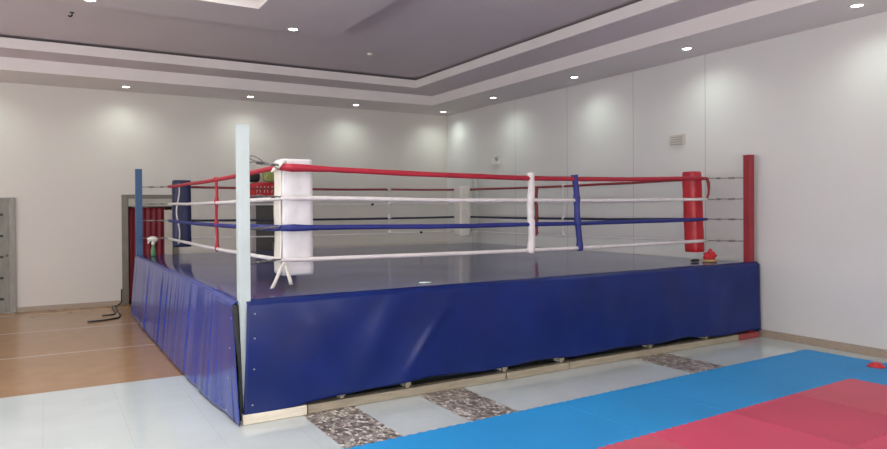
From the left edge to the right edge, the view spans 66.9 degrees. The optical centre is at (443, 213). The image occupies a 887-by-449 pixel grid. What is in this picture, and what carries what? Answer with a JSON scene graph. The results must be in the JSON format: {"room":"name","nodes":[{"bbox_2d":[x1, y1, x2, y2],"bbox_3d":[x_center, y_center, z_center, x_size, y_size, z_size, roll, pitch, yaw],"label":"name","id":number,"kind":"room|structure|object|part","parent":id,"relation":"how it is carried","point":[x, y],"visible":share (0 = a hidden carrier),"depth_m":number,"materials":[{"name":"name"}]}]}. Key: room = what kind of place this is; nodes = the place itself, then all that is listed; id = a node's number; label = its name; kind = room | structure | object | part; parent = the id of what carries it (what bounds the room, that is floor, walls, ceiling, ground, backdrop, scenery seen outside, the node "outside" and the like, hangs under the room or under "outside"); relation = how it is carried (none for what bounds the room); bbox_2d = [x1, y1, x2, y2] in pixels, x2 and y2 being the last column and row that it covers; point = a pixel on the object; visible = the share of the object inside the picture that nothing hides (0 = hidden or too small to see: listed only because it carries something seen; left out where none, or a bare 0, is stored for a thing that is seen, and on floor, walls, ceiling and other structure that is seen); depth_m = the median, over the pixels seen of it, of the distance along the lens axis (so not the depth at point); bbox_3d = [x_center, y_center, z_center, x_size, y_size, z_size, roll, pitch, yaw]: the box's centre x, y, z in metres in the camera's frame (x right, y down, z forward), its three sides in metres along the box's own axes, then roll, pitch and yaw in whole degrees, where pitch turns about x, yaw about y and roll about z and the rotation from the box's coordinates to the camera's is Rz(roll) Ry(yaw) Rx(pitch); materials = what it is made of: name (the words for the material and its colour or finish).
{"room":"boxing gym","nodes":[
{"label":"boxing gym","id":0,"kind":"room"},
{"bbox_2d":[128,206,170,241],"bbox_3d":[-6.010,0.482,13.487,1.400,2.400,1.450,-1,1,-31],"label":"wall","id":1,"kind":"structure","parent":0,"point":[128,206],"depth_m":14.07,"materials":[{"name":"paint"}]},
{"bbox_2d":[51,0,395,37],"bbox_3d":[-2.093,-2.576,4.387,6.320,0.130,8.700,-1,1,-31],"label":"ceiling","id":2,"kind":"structure","parent":0,"point":[327,18],"depth_m":8.42,"materials":[{"name":"paint"}]},
{"bbox_2d":[199,0,268,8],"bbox_3d":[-2.212,-2.575,4.578,3.710,0.125,6.550,-1,1,-31],"label":"ceiling light","id":3,"kind":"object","parent":2,"relation":"attached to","point":[255,4],"depth_m":8.20,"materials":[{"name":"paint"}]},
{"bbox_2d":[287,27,299,30],"bbox_3d":[-2.073,-2.544,9.258,0.176,0.010,0.176,-1,1,-31],"label":"recessed light","id":4,"kind":"object","parent":2,"relation":"in","point":[290,28],"visible":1,"depth_m":9.24,"materials":[{"name":"white plastic"}]},
{"bbox_2d":[0,82,447,312],"bbox_3d":[-6.625,-0.289,12.190,15.535,3.971,0.150,-1,1,-31],"label":"wall","id":5,"kind":"structure","parent":0,"point":[69,155],"depth_m":12.78,"materials":[{"name":"paint"}]},
{"bbox_2d":[0,198,15,312],"bbox_3d":[-7.863,0.716,11.317,1.105,1.990,0.094,-1,1,-31],"label":"door","id":6,"kind":"structure","parent":5,"relation":"in","point":[7,205],"depth_m":11.56,"materials":[{"name":"grey wood"}]},
{"bbox_2d":[17,300,121,311],"bbox_3d":[-6.514,1.653,12.167,15.365,0.085,0.016,-1,1,-31],"label":"baseboard","id":7,"kind":"structure","parent":5,"relation":"attached to","point":[105,303],"depth_m":12.03,"materials":[{"name":"brown wood"}]},
{"bbox_2d":[121,195,178,304],"bbox_3d":[-5.577,0.660,12.780,0.990,2.050,0.210,-1,1,-31],"label":"door frame","id":8,"kind":"structure","parent":5,"relation":"in","point":[126,200],"depth_m":12.52,"materials":[{"name":"grey metal"}]},
{"bbox_2d":[128,206,171,301],"bbox_3d":[-5.576,0.756,12.780,0.766,1.797,0.044,-1,1,-31],"label":"curtain","id":9,"kind":"object","parent":8,"relation":"hanging from","point":[150,228],"visible":0.48,"depth_m":12.75,"materials":[{"name":"fabric"}]},
{"bbox_3d":[-5.582,-0.130,12.773,0.766,0.024,0.024,-1,1,-31],"label":"rod","id":10,"kind":"part","parent":9,"relation":"part of","materials":[{"name":"metal"}]},
{"bbox_3d":[-5.557,-0.217,12.730,0.770,0.145,0.030,-1,1,-31],"label":"transom panel","id":11,"kind":"part","parent":8,"relation":"part of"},
{"bbox_2d":[0,0,641,79],"bbox_3d":[-2.003,-2.708,4.492,15.685,0.130,18.090,-1,1,-31],"label":"ceiling","id":12,"kind":"structure","parent":0,"point":[406,39],"depth_m":9.96,"materials":[{"name":"paint"}]},
{"bbox_2d":[0,0,753,95],"bbox_3d":[-1.983,-2.479,4.464,13.587,0.068,15.820,-1,1,-31],"label":"ceiling","id":13,"kind":"structure","parent":0,"point":[683,10],"depth_m":10.74,"materials":[{"name":"paint"}]},
{"bbox_2d":[0,0,680,87],"bbox_3d":[-1.983,-2.520,4.481,11.665,0.150,14.010,-1,1,-31],"label":"trim","id":14,"kind":"structure","parent":13,"relation":"attached to","point":[643,6],"depth_m":10.81,"materials":[{"name":"paint"}]},
{"bbox_2d":[0,302,886,448],"bbox_3d":[-2.344,1.799,5.151,15.685,0.150,19.540,-1,1,-31],"label":"floor","id":15,"kind":"structure","parent":0,"point":[68,381],"depth_m":6.41,"materials":[{"name":"white tile"}]},
{"bbox_2d":[87,289,121,321],"bbox_3d":[-5.621,1.545,11.536,0.397,0.300,1.944,0,0,-13],"label":"cable","id":16,"kind":"object","parent":15,"relation":"on","point":[121,289],"visible":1,"depth_m":10.87,"materials":[{"name":"rubber"}]},
{"bbox_2d":[250,201,274,250],"bbox_3d":[-3.490,0.689,13.671,0.960,1.950,0.455,-1,1,-31],"label":"storage cabinet","id":17,"kind":"object","parent":15,"relation":"on","point":[256,211],"visible":0.15,"depth_m":13.37,"materials":[{"name":"metal"}]},
{"bbox_2d":[250,182,273,197],"bbox_3d":[-3.584,-0.465,13.593,0.660,0.358,0.335,-1,1,-31],"label":"basket","id":18,"kind":"object","parent":17,"relation":"on","point":[255,184],"visible":0.34,"depth_m":13.41,"materials":[{"name":"plastic"}]},
{"bbox_2d":[250,174,259,181],"bbox_3d":[-3.823,-0.742,13.482,0.240,0.203,0.200,-1,1,-31],"label":"bundle","id":19,"kind":"object","parent":18,"relation":"on","point":[253,178],"visible":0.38,"depth_m":13.41,"materials":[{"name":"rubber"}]},
{"bbox_2d":[262,171,273,181],"bbox_3d":[-3.481,-0.761,13.569,0.336,0.232,0.214,-1,1,-31],"label":"folded cloth","id":20,"kind":"object","parent":18,"relation":"on","point":[267,176],"visible":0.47,"depth_m":13.46,"materials":[{"name":"green fabric"}]},
{"bbox_3d":[-3.543,0.707,13.419,0.390,1.750,0.020,-1,1,-31],"label":"door","id":21,"kind":"part","parent":17,"relation":"part of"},
{"bbox_2d":[352,423,521,448],"bbox_3d":[0.027,1.701,4.737,1.012,0.022,1.026,-1,1,-33],"label":"foam mat","id":22,"kind":"object","parent":15,"relation":"on","point":[459,436],"visible":0.99,"depth_m":4.99,"materials":[{"name":"blue rubber"}]},
{"bbox_2d":[131,124,760,425],"bbox_3d":[-0.510,0.449,10.111,6.999,2.444,6.924,-1,1,-31],"label":"ring","id":23,"kind":"object","parent":15,"relation":"on","point":[309,325],"visible":1,"depth_m":7.03,"materials":[{"name":"plastic"}]},
{"bbox_3d":[-5.113,0.472,11.282,0.100,2.424,0.100,-1,1,-31],"label":"corner post","id":24,"kind":"part","parent":23,"relation":"part of","materials":[{"name":"blue metal"}]},
{"bbox_2d":[147,236,157,255],"bbox_3d":[-4.757,0.525,10.992,0.172,0.325,0.086,-1,1,-31],"label":"spray bottle","id":25,"kind":"object","parent":23,"relation":"on","point":[153,239],"visible":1,"depth_m":10.97,"materials":[{"name":"green plastic"}]},
{"bbox_3d":[-4.306,0.000,10.897,0.067,0.984,0.031,-1,1,-31],"label":"lashing cord","id":26,"kind":"part","parent":23,"relation":"part of","materials":[{"name":"white fabric"}]},
{"bbox_3d":[-1.646,0.495,5.531,0.090,2.424,0.100,-1,1,-31],"label":"corner post","id":27,"kind":"part","parent":23,"relation":"part of","materials":[{"name":"white metal"}]},
{"bbox_3d":[0.687,0.407,14.777,0.100,2.424,0.100,-1,1,-31],"label":"corner post","id":28,"kind":"part","parent":23,"relation":"part of","materials":[{"name":"metal"}]},
{"bbox_2d":[702,248,717,261],"bbox_3d":[3.614,0.556,9.118,0.230,0.185,0.184,-1,1,-31],"label":"glove","id":29,"kind":"object","parent":23,"relation":"on","point":[709,256],"visible":1,"depth_m":9.05,"materials":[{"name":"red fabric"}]},
{"bbox_3d":[4.108,0.430,9.034,0.100,2.424,0.100,-1,1,-31],"label":"corner post","id":30,"kind":"part","parent":23,"relation":"part of","materials":[{"name":"red paint"}]},
{"bbox_2d":[466,403,647,448],"bbox_3d":[0.868,1.691,5.278,1.012,0.022,1.026,-1,1,-33],"label":"foam mat","id":31,"kind":"object","parent":15,"relation":"on","point":[555,425],"visible":0.91,"depth_m":5.24,"materials":[{"name":"blue rubber"}]},
{"bbox_2d":[597,434,688,448],"bbox_3d":[1.413,1.694,4.431,1.012,0.022,1.012,-1,1,-33],"label":"foam mat","id":32,"kind":"object","parent":15,"relation":"on","point":[648,441],"visible":1,"depth_m":4.89,"materials":[{"name":"red rubber"}]},
{"bbox_2d":[559,386,727,433],"bbox_3d":[1.709,1.682,5.819,1.012,0.022,1.026,-1,1,-33],"label":"foam mat","id":33,"kind":"object","parent":15,"relation":"on","point":[641,409],"visible":0.87,"depth_m":5.76,"materials":[{"name":"blue rubber"}]},
{"bbox_2d":[637,372,793,411],"bbox_3d":[2.550,1.672,6.360,1.012,0.022,1.026,-1,1,-33],"label":"foam mat","id":34,"kind":"object","parent":15,"relation":"on","point":[711,390],"visible":0.91,"depth_m":6.31,"materials":[{"name":"blue rubber"}]},
{"bbox_2d":[649,412,853,448],"bbox_3d":[2.254,1.685,4.972,1.012,0.022,1.012,-1,1,-33],"label":"foam mat","id":35,"kind":"object","parent":15,"relation":"on","point":[728,430],"visible":0.97,"depth_m":5.05,"materials":[{"name":"red rubber"}]},
{"bbox_2d":[702,360,849,393],"bbox_3d":[3.391,1.662,6.901,1.012,0.022,1.026,-1,1,-33],"label":"foam mat","id":36,"kind":"object","parent":15,"relation":"on","point":[786,378],"visible":0.85,"depth_m":6.85,"materials":[{"name":"blue rubber"}]},
{"bbox_2d":[729,394,886,445],"bbox_3d":[3.095,1.675,5.513,1.012,0.022,1.012,-1,1,-33],"label":"foam mat","id":37,"kind":"object","parent":15,"relation":"on","point":[843,424],"visible":0.91,"depth_m":5.47,"materials":[{"name":"red foam"},{"name":"blue foam"}]},
{"bbox_2d":[757,349,886,377],"bbox_3d":[4.232,1.653,7.442,1.012,0.022,1.026,-1,1,-33],"label":"foam mat","id":38,"kind":"object","parent":15,"relation":"on","point":[834,364],"visible":0.81,"depth_m":7.42,"materials":[{"name":"blue rubber"}]},
{"bbox_2d":[867,362,885,368],"bbox_3d":[4.648,1.616,7.213,0.180,0.049,0.180,-1,1,-31],"label":"cone","id":39,"kind":"object","parent":38,"relation":"on","point":[878,365],"visible":1,"depth_m":7.17,"materials":[{"name":"red plastic"}]},
{"bbox_2d":[795,378,886,414],"bbox_3d":[3.936,1.666,6.054,1.012,0.022,1.012,-1,1,-33],"label":"foam mat","id":40,"kind":"object","parent":15,"relation":"on","point":[865,395],"visible":0.91,"depth_m":6.16,"materials":[{"name":"red rubber"}]},
{"bbox_2d":[851,368,886,384],"bbox_3d":[4.777,1.656,6.595,1.012,0.022,1.012,-1,1,-33],"label":"foam mat","id":41,"kind":"object","parent":15,"relation":"on","point":[879,376],"visible":0.9,"depth_m":6.76,"materials":[{"name":"blue rubber"}]},
{"bbox_2d":[853,434,886,448],"bbox_3d":[3.636,1.678,4.672,1.012,0.022,1.012,-1,1,-33],"label":"foam mat","id":42,"kind":"object","parent":15,"relation":"on","point":[881,442],"visible":0.98,"depth_m":4.86,"materials":[{"name":"red rubber"}]},
{"bbox_2d":[0,0,886,115],"bbox_3d":[-2.000,-2.308,4.495,15.685,0.129,18.090,-1,1,-31],"label":"ceiling","id":43,"kind":"structure","parent":0,"point":[821,13],"depth_m":11.05,"materials":[{"name":"paint"}]},
{"bbox_2d":[0,0,819,105],"bbox_3d":[-1.982,-2.344,4.465,13.247,0.201,15.480,-1,1,-31],"label":"trim","id":44,"kind":"structure","parent":43,"relation":"attached to","point":[756,8],"depth_m":11.16,"materials":[{"name":"paint"}]},
{"bbox_2d":[680,47,692,49],"bbox_3d":[3.405,-2.311,9.395,0.176,0.010,0.176,-1,1,-31],"label":"recessed light","id":45,"kind":"object","parent":43,"relation":"in","point":[684,48],"visible":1,"depth_m":9.37,"materials":[{"name":"white plastic"}]},
{"bbox_2d":[848,3,865,7],"bbox_3d":[4.572,-2.303,7.425,0.176,0.010,0.176,-1,1,-31],"label":"recessed light","id":46,"kind":"object","parent":43,"relation":"in","point":[857,5],"visible":1,"depth_m":7.41,"materials":[{"name":"white plastic"}]},
{"bbox_2d":[447,11,886,349],"bbox_3d":[4.695,-0.333,8.471,0.150,3.971,18.090,-1,1,-31],"label":"wall","id":47,"kind":"structure","parent":0,"point":[809,106],"depth_m":9.28,"materials":[{"name":"paint"}]},
{"bbox_2d":[491,156,499,164],"bbox_3d":[1.092,-1.140,14.295,0.094,0.180,0.270,-1,1,-31],"label":"wall sensor","id":48,"kind":"object","parent":47,"relation":"attached to","point":[496,161],"visible":1,"depth_m":14.24,"materials":[{"name":"white plastic"}]},
{"bbox_2d":[670,134,684,144],"bbox_3d":[3.551,-1.128,10.196,0.042,0.150,0.270,-1,1,-31],"label":"air vent","id":49,"kind":"object","parent":47,"relation":"in","point":[678,139],"visible":1,"depth_m":10.17,"materials":[{"name":"white plastic"}]},
{"bbox_2d":[738,329,886,358],"bbox_3d":[4.635,1.604,8.443,0.018,0.100,17.790,-1,1,-31],"label":"baseboard","id":50,"kind":"structure","parent":47,"relation":"attached to","point":[876,352],"depth_m":8.29,"materials":[{"name":"brown wood"}]}
]}

